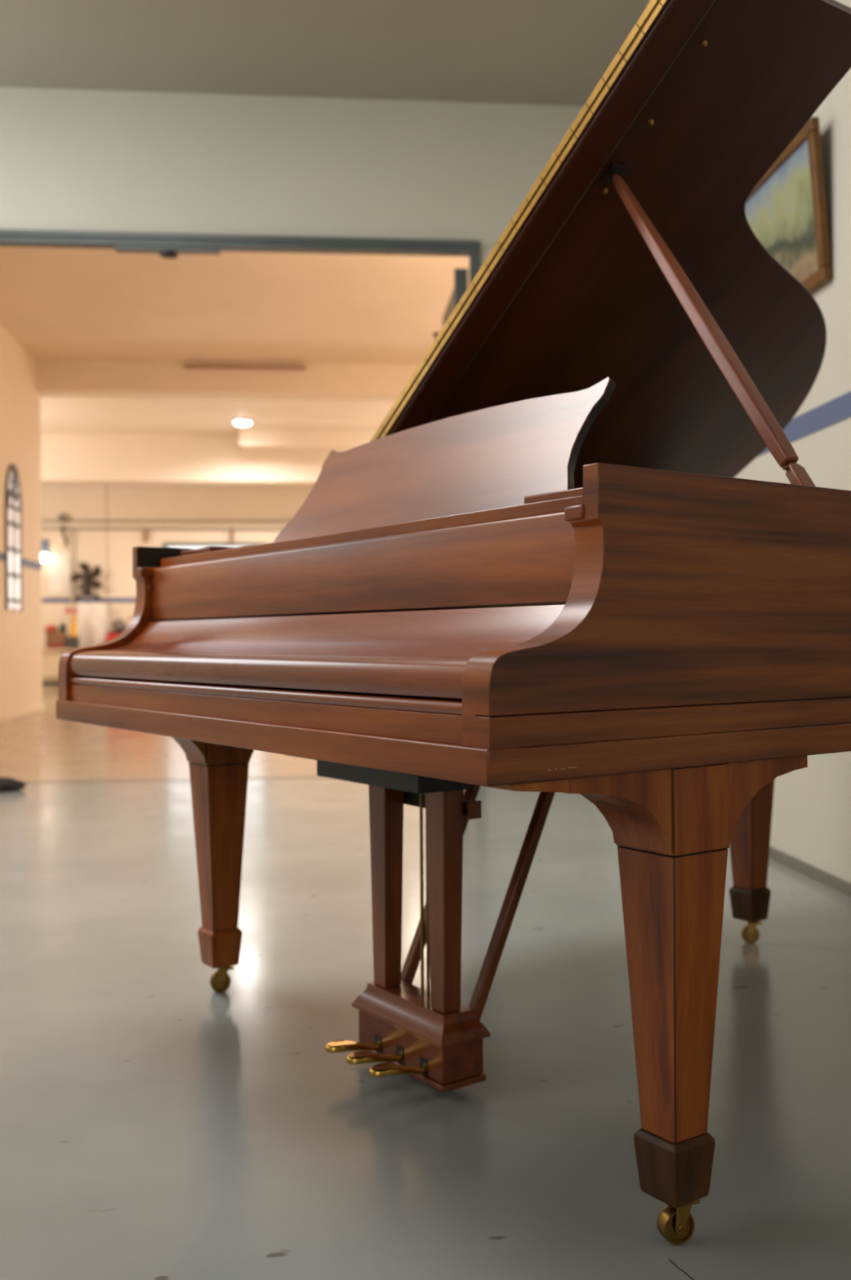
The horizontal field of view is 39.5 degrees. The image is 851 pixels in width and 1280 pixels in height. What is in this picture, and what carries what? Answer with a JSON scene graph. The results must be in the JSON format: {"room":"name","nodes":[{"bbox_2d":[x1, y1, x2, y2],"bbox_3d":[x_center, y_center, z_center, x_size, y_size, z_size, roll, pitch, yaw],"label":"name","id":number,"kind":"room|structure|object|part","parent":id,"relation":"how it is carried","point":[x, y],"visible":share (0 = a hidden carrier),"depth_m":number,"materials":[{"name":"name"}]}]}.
{"room":"music room","nodes":[
{"label":"music room","id":0,"kind":"room"},
{"bbox_2d":[0,324,42,714],"bbox_3d":[-4.138,-1.162,9.944,0.200,3.920,6.870,0,0,-5],"label":"wall","id":1,"kind":"structure","parent":0,"point":[20,632],"depth_m":12.52,"materials":[{"name":"beige paint"}]},
{"bbox_2d":[4,463,22,611],"bbox_3d":[-4.211,-1.052,12.131,0.030,1.500,0.580,0,0,-5],"label":"arched window","id":2,"kind":"structure","parent":1,"relation":"in","point":[13,507],"depth_m":12.10,"materials":[{"name":"white glass"}]},
{"bbox_3d":[-4.210,-1.542,11.997,0.008,0.380,0.208,0,0,-5],"label":"pane","id":3,"kind":"part","parent":2,"relation":"part of","materials":[{"name":"glass"}]},
{"bbox_3d":[-4.208,-1.267,11.995,0.008,0.138,0.230,0,0,-5],"label":"pane","id":4,"kind":"part","parent":2,"relation":"part of","materials":[{"name":"glass"}]},
{"bbox_3d":[-4.206,-1.052,11.995,0.008,0.228,0.230,0,0,-5],"label":"pane","id":5,"kind":"part","parent":2,"relation":"part of","materials":[{"name":"glass"}]},
{"bbox_3d":[-4.205,-0.792,11.995,0.008,0.228,0.230,0,0,-5],"label":"pane","id":6,"kind":"part","parent":2,"relation":"part of","materials":[{"name":"glass"}]},
{"bbox_3d":[-4.203,-0.532,11.995,0.008,0.228,0.230,0,0,-5],"label":"pane","id":7,"kind":"part","parent":2,"relation":"part of","materials":[{"name":"glass"}]},
{"bbox_3d":[-4.202,-0.352,11.995,0.008,0.068,0.230,0,0,-5],"label":"pane","id":8,"kind":"part","parent":2,"relation":"part of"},
{"bbox_3d":[-4.233,-1.542,12.263,0.008,0.380,0.208,0,0,-5],"label":"pane","id":9,"kind":"part","parent":2,"relation":"part of","materials":[{"name":"glass"}]},
{"bbox_3d":[-4.231,-1.267,12.264,0.008,0.138,0.230,0,0,-5],"label":"pane","id":10,"kind":"part","parent":2,"relation":"part of","materials":[{"name":"glass"}]},
{"bbox_3d":[-4.230,-1.052,12.264,0.008,0.228,0.230,0,0,-5],"label":"pane","id":11,"kind":"part","parent":2,"relation":"part of","materials":[{"name":"glass"}]},
{"bbox_3d":[-4.228,-0.792,12.264,0.008,0.228,0.230,0,0,-5],"label":"pane","id":12,"kind":"part","parent":2,"relation":"part of","materials":[{"name":"glass"}]},
{"bbox_3d":[-4.226,-0.532,12.264,0.008,0.228,0.230,0,0,-5],"label":"pane","id":13,"kind":"part","parent":2,"relation":"part of","materials":[{"name":"glass"}]},
{"bbox_3d":[-4.225,-0.352,12.264,0.008,0.068,0.230,0,0,-5],"label":"pane","id":14,"kind":"part","parent":2,"relation":"part of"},
{"bbox_2d":[0,551,41,570],"bbox_3d":[-4.034,-0.826,9.953,0.004,0.085,6.870,0,0,-5],"label":"trim","id":15,"kind":"structure","parent":1,"relation":"attached to","point":[25,562],"depth_m":12.75,"materials":[{"name":"blue paint"}]},
{"bbox_2d":[0,704,44,721],"bbox_3d":[-4.018,0.762,9.953,0.015,0.070,6.870,0,0,-5],"label":"baseboard","id":16,"kind":"structure","parent":1,"relation":"attached to","point":[13,714],"depth_m":12.37,"materials":[{"name":"beige paint"}]},
{"bbox_2d":[40,484,313,648],"bbox_3d":[-3.405,-1.167,19.378,12.000,3.920,0.201,0,0,-5],"label":"wall","id":17,"kind":"structure","parent":0,"point":[76,501],"depth_m":19.16,"materials":[{"name":"beige paint"}]},
{"bbox_2d":[41,539,48,562],"bbox_3d":[-6.099,-1.429,18.942,0.160,0.360,0.199,0,0,-5],"label":"wall lamp","id":18,"kind":"object","parent":17,"relation":"attached to","point":[45,543],"visible":0.83,"depth_m":18.98,"materials":[{"name":"blue paint"}]},
{"bbox_3d":[-6.096,-1.314,18.923,0.160,0.130,0.160,0,0,-5],"label":"bulb","id":19,"kind":"part","parent":18,"relation":"part of","materials":[{"name":"white glass"}]},
{"bbox_2d":[48,553,70,595],"bbox_3d":[-5.879,-1.051,19.044,0.330,0.680,0.024,0,0,-5],"label":"board","id":20,"kind":"object","parent":17,"relation":"attached to","point":[59,563],"visible":1,"depth_m":19.03,"materials":[{"name":"ceramic"}]},
{"bbox_2d":[57,513,67,546],"bbox_3d":[-5.800,-1.754,18.949,0.140,0.534,0.040,0,0,-5],"label":"pulley","id":21,"kind":"object","parent":17,"relation":"attached to","point":[62,517],"visible":1,"depth_m":18.93,"materials":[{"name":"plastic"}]},
{"bbox_2d":[71,528,75,601],"bbox_3d":[-5.662,-1.195,19.021,0.060,1.165,0.057,0,0,-5],"label":"pipe","id":22,"kind":"object","parent":17,"relation":"attached to","point":[73,557],"visible":1,"depth_m":19.00,"materials":[{"name":"beige metal"}]},
{"bbox_2d":[41,597,136,602],"bbox_3d":[-1.948,-0.664,19.402,8.700,0.075,0.004,0,0,-5],"label":"trim","id":23,"kind":"structure","parent":17,"relation":"attached to","point":[81,599],"depth_m":19.10,"materials":[{"name":"blue paint"}]},
{"bbox_2d":[106,484,107,603],"bbox_3d":[-5.135,-0.996,19.124,0.015,3.600,0.006,0,0,-5],"label":"trim","id":24,"kind":"structure","parent":17,"relation":"attached to","point":[106,484],"depth_m":19.12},
{"bbox_2d":[143,528,147,542],"bbox_3d":[-4.511,-1.690,19.136,0.060,0.220,0.090,0,0,-5],"label":"bracket","id":25,"kind":"object","parent":17,"relation":"attached to","point":[145,530],"visible":1,"depth_m":19.09,"materials":[{"name":"grey metal"}]},
{"bbox_2d":[41,527,283,529],"bbox_3d":[-3.994,-1.803,19.177,6.400,0.028,0.032,0,0,-5],"label":"pipe","id":26,"kind":"object","parent":17,"relation":"attached to","point":[81,528],"visible":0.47,"depth_m":19.13,"materials":[{"name":"beige metal"}]},
{"bbox_2d":[41,520,289,522],"bbox_3d":[-3.994,-1.923,19.177,6.400,0.028,0.032,0,0,-5],"label":"pipe","id":27,"kind":"object","parent":17,"relation":"attached to","point":[140,521],"visible":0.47,"depth_m":19.16,"materials":[{"name":"beige metal"}]},
{"bbox_2d":[163,542,266,548],"bbox_3d":[-3.416,-0.892,19.246,1.650,1.370,0.059,0,0,-5],"label":"window","id":28,"kind":"structure","parent":17,"relation":"in","point":[180,545],"depth_m":19.21,"materials":[{"name":"white glass"}]},
{"bbox_3d":[-3.417,-0.892,19.260,1.530,1.250,0.008,0,0,-5],"label":"pane","id":29,"kind":"part","parent":28,"relation":"part of","materials":[{"name":"glass"}]},
{"bbox_2d":[229,528,233,542],"bbox_3d":[-3.146,-1.699,19.255,0.060,0.220,0.090,0,0,-5],"label":"bracket","id":30,"kind":"object","parent":17,"relation":"attached to","point":[231,530],"visible":1,"depth_m":19.21,"materials":[{"name":"grey metal"}]},
{"bbox_2d":[0,246,468,435],"bbox_3d":[-2.864,-3.181,13.027,12.000,0.100,12.950,0,0,-5],"label":"ceiling","id":31,"kind":"structure","parent":0,"point":[58,304],"depth_m":11.51,"materials":[{"name":"beige paint"}]},
{"bbox_2d":[40,433,338,485],"bbox_3d":[-3.322,-2.778,18.307,11.600,0.700,0.450,0,0,-5],"label":"beam","id":32,"kind":"structure","parent":31,"relation":"attached to","point":[65,459],"depth_m":18.04,"materials":[{"name":"beige paint"}]},
{"bbox_2d":[35,359,417,400],"bbox_3d":[-2.902,-2.958,13.476,11.600,0.345,0.350,0,0,-5],"label":"beam","id":33,"kind":"structure","parent":31,"relation":"attached to","point":[54,378],"depth_m":13.38,"materials":[{"name":"beige paint"}]},
{"bbox_2d":[183,364,306,369],"bbox_3d":[-2.028,-3.075,13.346,1.360,0.027,0.060,0,0,-5],"label":"cable tray","id":34,"kind":"object","parent":33,"relation":"attached to","point":[220,366],"visible":1,"depth_m":13.32,"materials":[{"name":"grey metal"}]},
{"bbox_2d":[231,418,253,425],"bbox_3d":[-2.612,-3.103,16.921,0.320,0.058,0.320,0,0,-5],"label":"ceiling lamp","id":35,"kind":"object","parent":31,"relation":"attached to","point":[238,421],"visible":1,"depth_m":16.83,"materials":[{"name":"white glass"}]},
{"bbox_2d":[235,421,250,425],"bbox_3d":[-2.612,-3.094,16.921,0.230,0.038,0.230,0,0,-5],"label":"diffuser","id":36,"kind":"object","parent":35,"relation":"attached to","point":[240,423],"depth_m":16.85,"materials":[{"name":"white plastic"}]},
{"bbox_2d":[239,428,377,452],"bbox_3d":[-0.140,-3.029,18.058,5.300,0.240,0.600,0,0,-5],"label":"beam","id":37,"kind":"structure","parent":31,"relation":"attached to","point":[250,439],"depth_m":17.63,"materials":[{"name":"beige paint"}]},
{"bbox_2d":[0,87,582,267],"bbox_3d":[-2.280,-1.175,6.482,12.000,3.920,0.055,0,0,-5],"label":"wall","id":38,"kind":"structure","parent":0,"point":[71,160],"depth_m":6.58,"materials":[{"name":"paint"}]},
{"bbox_2d":[0,229,479,285],"bbox_3d":[-1.778,-0.723,6.521,4.200,3.010,0.130,0,0,-5],"label":"trim","id":39,"kind":"structure","parent":38,"relation":"attached to","point":[168,246],"depth_m":6.54,"materials":[{"name":"grey metal"}]},
{"bbox_3d":[-1.424,-2.155,6.547,0.570,0.020,0.070,0,0,-5],"label":"latch plate","id":40,"kind":"part","parent":39,"relation":"part of","materials":[{"name":"grey metal"}]},
{"bbox_3d":[-1.787,-2.196,6.506,4.200,0.065,0.100,0,0,-5],"label":"head rail","id":41,"kind":"part","parent":39,"relation":"part of","materials":[{"name":"grey metal"}]},
{"bbox_2d":[432,268,467,337],"bbox_3d":[0.115,-0.683,7.200,0.190,2.865,0.935,0,0,-5],"label":"door","id":42,"kind":"structure","parent":38,"relation":"in","point":[460,275],"depth_m":6.74,"materials":[{"name":"grey wood"}]},
{"bbox_3d":[0.181,-0.671,7.223,0.045,2.840,0.900,0,0,-5],"label":"panel","id":43,"kind":"part","parent":42,"relation":"part of","materials":[{"name":"grey metal"}]},
{"bbox_2d":[0,0,649,106],"bbox_3d":[-1.015,-3.073,1.444,5.270,0.100,10.450,0,0,-5],"label":"ceiling","id":44,"kind":"structure","parent":0,"point":[543,52],"depth_m":6.04,"materials":[{"name":"paint"}]},
{"bbox_2d":[0,691,850,1279],"bbox_3d":[-2.383,0.836,7.822,12.000,0.100,23.400,0,0,-5],"label":"floor","id":45,"kind":"structure","parent":0,"point":[157,1122],"depth_m":2.15,"materials":[{"name":"grey concrete"}]},
{"bbox_2d":[0,777,26,791],"bbox_3d":[-2.405,0.749,6.139,0.646,0.075,0.200,0,0,-8],"label":"cloth bundle","id":46,"kind":"object","parent":45,"relation":"on","point":[6,784],"visible":1,"depth_m":6.13,"materials":[{"name":"grey fabric"}]},
{"bbox_2d":[42,648,73,691],"bbox_3d":[-5.961,0.472,18.431,0.980,0.675,0.600,0,0,-5],"label":"workbench","id":47,"kind":"object","parent":45,"relation":"on","point":[51,657],"visible":0.2,"depth_m":18.19,"materials":[{"name":"wood"}]},
{"bbox_3d":[-5.781,0.369,18.196,0.380,0.400,0.020,0,0,-5],"label":"panel","id":48,"kind":"part","parent":47,"relation":"part of","materials":[{"name":"beige wood"}]},
{"bbox_3d":[-5.932,0.680,18.167,0.950,0.060,0.031,0,0,-5],"label":"foot rail","id":49,"kind":"part","parent":47,"relation":"part of","materials":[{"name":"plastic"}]},
{"bbox_2d":[45,644,66,648],"bbox_3d":[-5.745,0.098,18.511,0.290,0.068,0.320,0,0,-5],"label":"box","id":50,"kind":"object","parent":47,"relation":"on","point":[47,646],"visible":0.76,"depth_m":18.35,"materials":[{"name":"brown cardboard"}]},
{"bbox_2d":[45,631,66,644],"bbox_3d":[-5.745,-0.029,18.511,0.290,0.185,0.320,0,0,-5],"label":"crate","id":51,"kind":"object","parent":50,"relation":"on","point":[51,637],"visible":0.8,"depth_m":18.35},
{"bbox_2d":[44,624,57,631],"bbox_3d":[-5.847,-0.181,18.489,0.192,0.119,0.208,0,0,-5],"label":"bag","id":52,"kind":"object","parent":51,"relation":"on","point":[51,628],"visible":0.96,"depth_m":18.42,"materials":[{"name":"fabric"}]},
{"bbox_2d":[58,623,66,631],"bbox_3d":[-5.660,-0.191,18.504,0.127,0.137,0.156,0,0,14],"label":"bag","id":53,"kind":"object","parent":51,"relation":"on","point":[62,628],"visible":0.98,"depth_m":18.45,"materials":[{"name":"fabric"}]},
{"bbox_2d":[66,636,79,648],"bbox_3d":[-5.506,0.039,18.471,0.160,0.184,0.200,0,0,-5],"label":"canister","id":54,"kind":"object","parent":47,"relation":"on","point":[71,642],"visible":0.83,"depth_m":18.37,"materials":[{"name":"grey metal"}]},
{"bbox_2d":[66,607,71,636],"bbox_3d":[-5.554,-0.279,18.427,0.070,0.450,0.068,0,0,-5],"label":"bottle","id":55,"kind":"object","parent":54,"relation":"on","point":[68,609],"visible":1,"depth_m":18.40,"materials":[{"name":"plastic"}]},
{"bbox_2d":[71,615,76,636],"bbox_3d":[-5.468,-0.215,18.425,0.090,0.321,0.088,0,0,-5],"label":"bottle","id":56,"kind":"object","parent":54,"relation":"on","point":[73,625],"visible":1,"depth_m":18.39,"materials":[{"name":"yellow plastic"}]},
{"bbox_2d":[72,608,76,623],"bbox_3d":[-5.487,-0.279,18.523,0.070,0.450,0.068,0,0,-5],"label":"bottle","id":57,"kind":"object","parent":54,"relation":"on","point":[74,610],"visible":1,"depth_m":18.50,"materials":[{"name":"plastic"}]},
{"bbox_2d":[77,602,108,647],"bbox_3d":[-5.315,0.106,18.941,0.440,1.400,0.278,0,0,-5],"label":"cabinet","id":58,"kind":"object","parent":45,"relation":"on","point":[92,617],"visible":0.39,"depth_m":18.80,"materials":[{"name":"metal"}]},
{"bbox_3d":[-5.413,0.106,18.801,0.211,1.360,0.016,0,0,-5],"label":"door","id":59,"kind":"part","parent":58,"relation":"part of","materials":[{"name":"white ceramic"}]},
{"bbox_2d":[70,562,102,602],"bbox_3d":[-5.406,-0.920,18.919,0.511,0.642,0.126,0,0,-5],"label":"desk fan","id":60,"kind":"object","parent":58,"relation":"on","point":[86,585],"visible":1,"depth_m":18.89,"materials":[{"name":"black metal"}]},
{"bbox_3d":[-5.537,-1.001,18.875,0.247,0.151,0.053,0,0,-9],"label":"blade","id":61,"kind":"part","parent":60,"relation":"part of","materials":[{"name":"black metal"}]},
{"bbox_3d":[-5.454,-0.855,18.888,0.158,0.258,0.049,0,0,17],"label":"blade","id":62,"kind":"part","parent":60,"relation":"part of","materials":[{"name":"black metal"}]},
{"bbox_3d":[-5.429,-1.138,18.885,0.182,0.205,0.011,0,0,-22],"label":"blade","id":63,"kind":"part","parent":60,"relation":"part of","materials":[{"name":"black metal"}]},
{"bbox_3d":[-5.392,-0.835,18.944,0.100,0.280,0.060,0,0,-5],"label":"stem","id":64,"kind":"part","parent":60,"relation":"part of","materials":[{"name":"black metal"}]},
{"bbox_3d":[-5.271,-0.888,18.902,0.253,0.173,0.038,0,0,6],"label":"blade","id":65,"kind":"part","parent":60,"relation":"part of","materials":[{"name":"black metal"}]},
{"bbox_3d":[-5.260,-1.078,18.900,0.186,0.213,0.061,0,0,-5],"label":"blade","id":66,"kind":"part","parent":60,"relation":"part of","materials":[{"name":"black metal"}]},
{"bbox_3d":[-5.195,0.105,18.820,0.211,1.360,0.016,0,0,-5],"label":"door","id":67,"kind":"part","parent":58,"relation":"part of","materials":[{"name":"white ceramic"}]},
{"bbox_2d":[106,633,119,640],"bbox_3d":[-4.626,0.351,18.713,0.710,0.900,0.512,0,0,-5],"label":"tool chest","id":68,"kind":"object","parent":45,"relation":"on","point":[109,636],"visible":0.14,"depth_m":18.44,"materials":[{"name":"red metal"}]},
{"bbox_3d":[-4.606,0.066,18.463,0.670,0.250,0.011,0,0,-5],"label":"drawer","id":69,"kind":"part","parent":68,"relation":"part of","materials":[{"name":"red metal"}]},
{"bbox_2d":[107,631,121,633],"bbox_3d":[-4.635,-0.117,18.718,0.680,0.034,0.460,0,0,-5],"label":"tray","id":70,"kind":"object","parent":68,"relation":"on","point":[108,632],"visible":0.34,"depth_m":18.47,"materials":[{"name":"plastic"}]},
{"bbox_2d":[111,617,127,631],"bbox_3d":[-4.815,-0.239,18.648,0.246,0.209,0.253,0,0,-5],"label":"pile","id":71,"kind":"object","parent":70,"relation":"on","point":[117,625],"visible":0.88,"depth_m":18.57,"materials":[{"name":"beige"}]},
{"bbox_2d":[128,616,132,624],"bbox_3d":[-4.511,-0.253,18.729,0.330,0.234,0.300,0,0,-5],"label":"wooden box","id":72,"kind":"object","parent":70,"relation":"on","point":[129,617],"visible":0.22,"depth_m":18.57,"materials":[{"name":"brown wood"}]},
{"bbox_2d":[25,777,327,782],"bbox_3d":[-1.702,0.780,6.566,3.940,0.002,0.018,0,0,-5],"label":"threshold","id":73,"kind":"object","parent":45,"relation":"on","point":[287,777],"visible":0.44,"depth_m":6.58,"materials":[{"name":"grey metal"}]},
{"bbox_2d":[56,0,850,1244],"bbox_3d":[0.372,-0.163,2.385,1.783,1.861,1.467,0,0,-35],"label":"grand piano","id":74,"kind":"object","parent":45,"relation":"on","point":[548,569],"visible":1,"depth_m":1.93,"materials":[{"name":"brown wood"}]},
{"bbox_3d":[-0.557,-0.009,2.554,0.448,0.264,0.026,0,0,-35],"label":"arm","id":75,"kind":"part","parent":74,"relation":"part of","materials":[{"name":"brown wood"}]},
{"bbox_3d":[-0.328,0.080,1.879,0.031,0.016,1.339,0,0,-35],"label":"slip moulding","id":76,"kind":"part","parent":74,"relation":"part of","materials":[{"name":"brown wood"}]},
{"bbox_3d":[-0.328,0.141,1.879,0.052,0.040,1.446,0,0,-35],"label":"rail","id":77,"kind":"part","parent":74,"relation":"part of","materials":[{"name":"brown wood"}]},
{"bbox_3d":[-0.265,0.015,1.924,0.187,0.110,1.339,0,0,-35],"label":"key lid","id":78,"kind":"part","parent":74,"relation":"part of","materials":[{"name":"brown wood"}]},
{"bbox_3d":[-0.096,0.191,2.157,0.132,0.063,0.435,0,0,-35],"label":"mounting plate","id":79,"kind":"part","parent":74,"relation":"part of","materials":[{"name":"black metal"}]},
{"bbox_2d":[160,495,582,567],"bbox_3d":[-0.078,-0.167,2.057,0.254,0.018,1.331,0,0,-35],"label":"shelf","id":80,"kind":"object","parent":74,"relation":"attached to","point":[541,504],"depth_m":1.80,"materials":[{"name":"brown wood"}]},
{"bbox_3d":[-0.071,0.443,2.169,0.043,0.377,0.055,0,0,-35],"label":"post","id":81,"kind":"part","parent":74,"relation":"part of","materials":[{"name":"brown wood"}]},
{"bbox_3d":[-0.013,0.654,2.101,0.104,0.045,0.282,0,0,-35],"label":"moulding","id":82,"kind":"part","parent":74,"relation":"part of","materials":[{"name":"brown wood"}]},
{"bbox_3d":[-0.007,0.436,2.104,0.005,0.391,0.005,0,0,-13],"label":"pedal rod","id":83,"kind":"part","parent":74,"relation":"part of","materials":[{"name":"gold metal"}]},
{"bbox_3d":[-0.012,0.746,2.101,0.094,0.012,0.272,0,0,-35],"label":"moulding","id":84,"kind":"part","parent":74,"relation":"part of","materials":[{"name":"brown wood"}]},
{"bbox_3d":[0.004,0.435,2.089,0.005,0.391,0.005,0,0,-13],"label":"pedal rod","id":85,"kind":"part","parent":74,"relation":"part of","materials":[{"name":"gold metal"}]},
{"bbox_3d":[0.008,0.288,2.116,0.022,0.024,0.250,0,0,-35],"label":"cross rail","id":86,"kind":"part","parent":74,"relation":"part of","materials":[{"name":"brown wood"}]},
{"bbox_3d":[0.033,0.442,2.021,0.043,0.377,0.055,0,0,-35],"label":"post","id":87,"kind":"part","parent":74,"relation":"part of","materials":[{"name":"brown wood"}]},
{"bbox_3d":[0.083,0.288,2.011,0.026,0.030,0.008,0,0,-35],"label":"rail","id":88,"kind":"part","parent":74,"relation":"part of","materials":[{"name":"brown wood"}]},
{"bbox_3d":[0.100,0.166,1.363,0.091,0.016,0.099,0,0,-35],"label":"bracket plate","id":89,"kind":"part","parent":74,"relation":"part of","materials":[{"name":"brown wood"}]},
{"bbox_3d":[0.230,-0.015,1.437,0.448,0.264,0.026,0,0,-35],"label":"arm","id":90,"kind":"part","parent":74,"relation":"part of","materials":[{"name":"brown wood"}]},
{"bbox_2d":[600,162,626,185],"bbox_3d":[0.340,-0.841,2.139,0.034,0.004,0.040,0,-35,-35],"label":"socket","id":91,"kind":"object","parent":74,"relation":"attached to","point":[609,171],"depth_m":2.13,"materials":[{"name":"brown wood"}]},
{"bbox_3d":[0.545,-0.649,2.643,1.143,0.016,1.486,0,-35,-35],"label":"lid","id":92,"kind":"part","parent":74,"relation":"part of","materials":[{"name":"brown wood"}]},
{"bbox_3d":[0.366,0.137,2.368,1.748,0.039,1.448,0,0,-35],"label":"rail","id":93,"kind":"part","parent":74,"relation":"part of","materials":[{"name":"brown wood"}]},
{"bbox_2d":[668,1258,693,1279],"bbox_3d":[0.311,0.768,1.443,0.003,0.001,0.053,0,0,-22],"label":"crack","id":94,"kind":"structure","parent":45,"relation":"on","point":[669,1260],"depth_m":1.45,"materials":[{"name":"black concrete"}]},
{"bbox_2d":[647,0,850,883],"bbox_3d":[1.529,-1.140,1.605,0.201,3.800,10.330,0,0,-5],"label":"wall","id":95,"kind":"structure","parent":0,"point":[811,823],"depth_m":3.67,"materials":[{"name":"paint"}]},
{"bbox_2d":[744,116,831,293],"bbox_3d":[1.178,-1.356,4.048,0.066,0.500,0.840,0,0,-5],"label":"framed painting","id":96,"kind":"object","parent":95,"relation":"attached to","point":[785,211],"visible":0.49,"depth_m":3.80,"materials":[{"name":"multicoloured paint"}]},
{"bbox_3d":[1.159,-1.584,4.047,0.028,0.042,0.840,-5,0,-5],"label":"frame","id":97,"kind":"part","parent":96,"relation":"part of","materials":[{"name":"brown wood"}]},
{"bbox_3d":[1.198,-1.128,4.050,0.028,0.042,0.840,-5,0,-5],"label":"frame","id":98,"kind":"part","parent":96,"relation":"part of","materials":[{"name":"brown wood"}]},
{"bbox_3d":[1.213,-1.356,3.651,0.028,0.416,0.042,-5,0,-5],"label":"frame","id":99,"kind":"part","parent":96,"relation":"part of","materials":[{"name":"brown wood"}]},
{"bbox_2d":[757,391,850,456],"bbox_3d":[1.248,-0.701,3.688,0.004,0.075,6.130,0,0,-5],"label":"trim","id":100,"kind":"structure","parent":95,"relation":"attached to","point":[834,411],"depth_m":3.73,"materials":[{"name":"blue paint"}]},
{"bbox_2d":[768,845,850,895],"bbox_3d":[1.427,0.743,1.695,0.012,0.035,10.130,0,0,-5],"label":"baseboard","id":101,"kind":"structure","parent":95,"relation":"attached to","point":[837,883],"depth_m":3.80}
]}

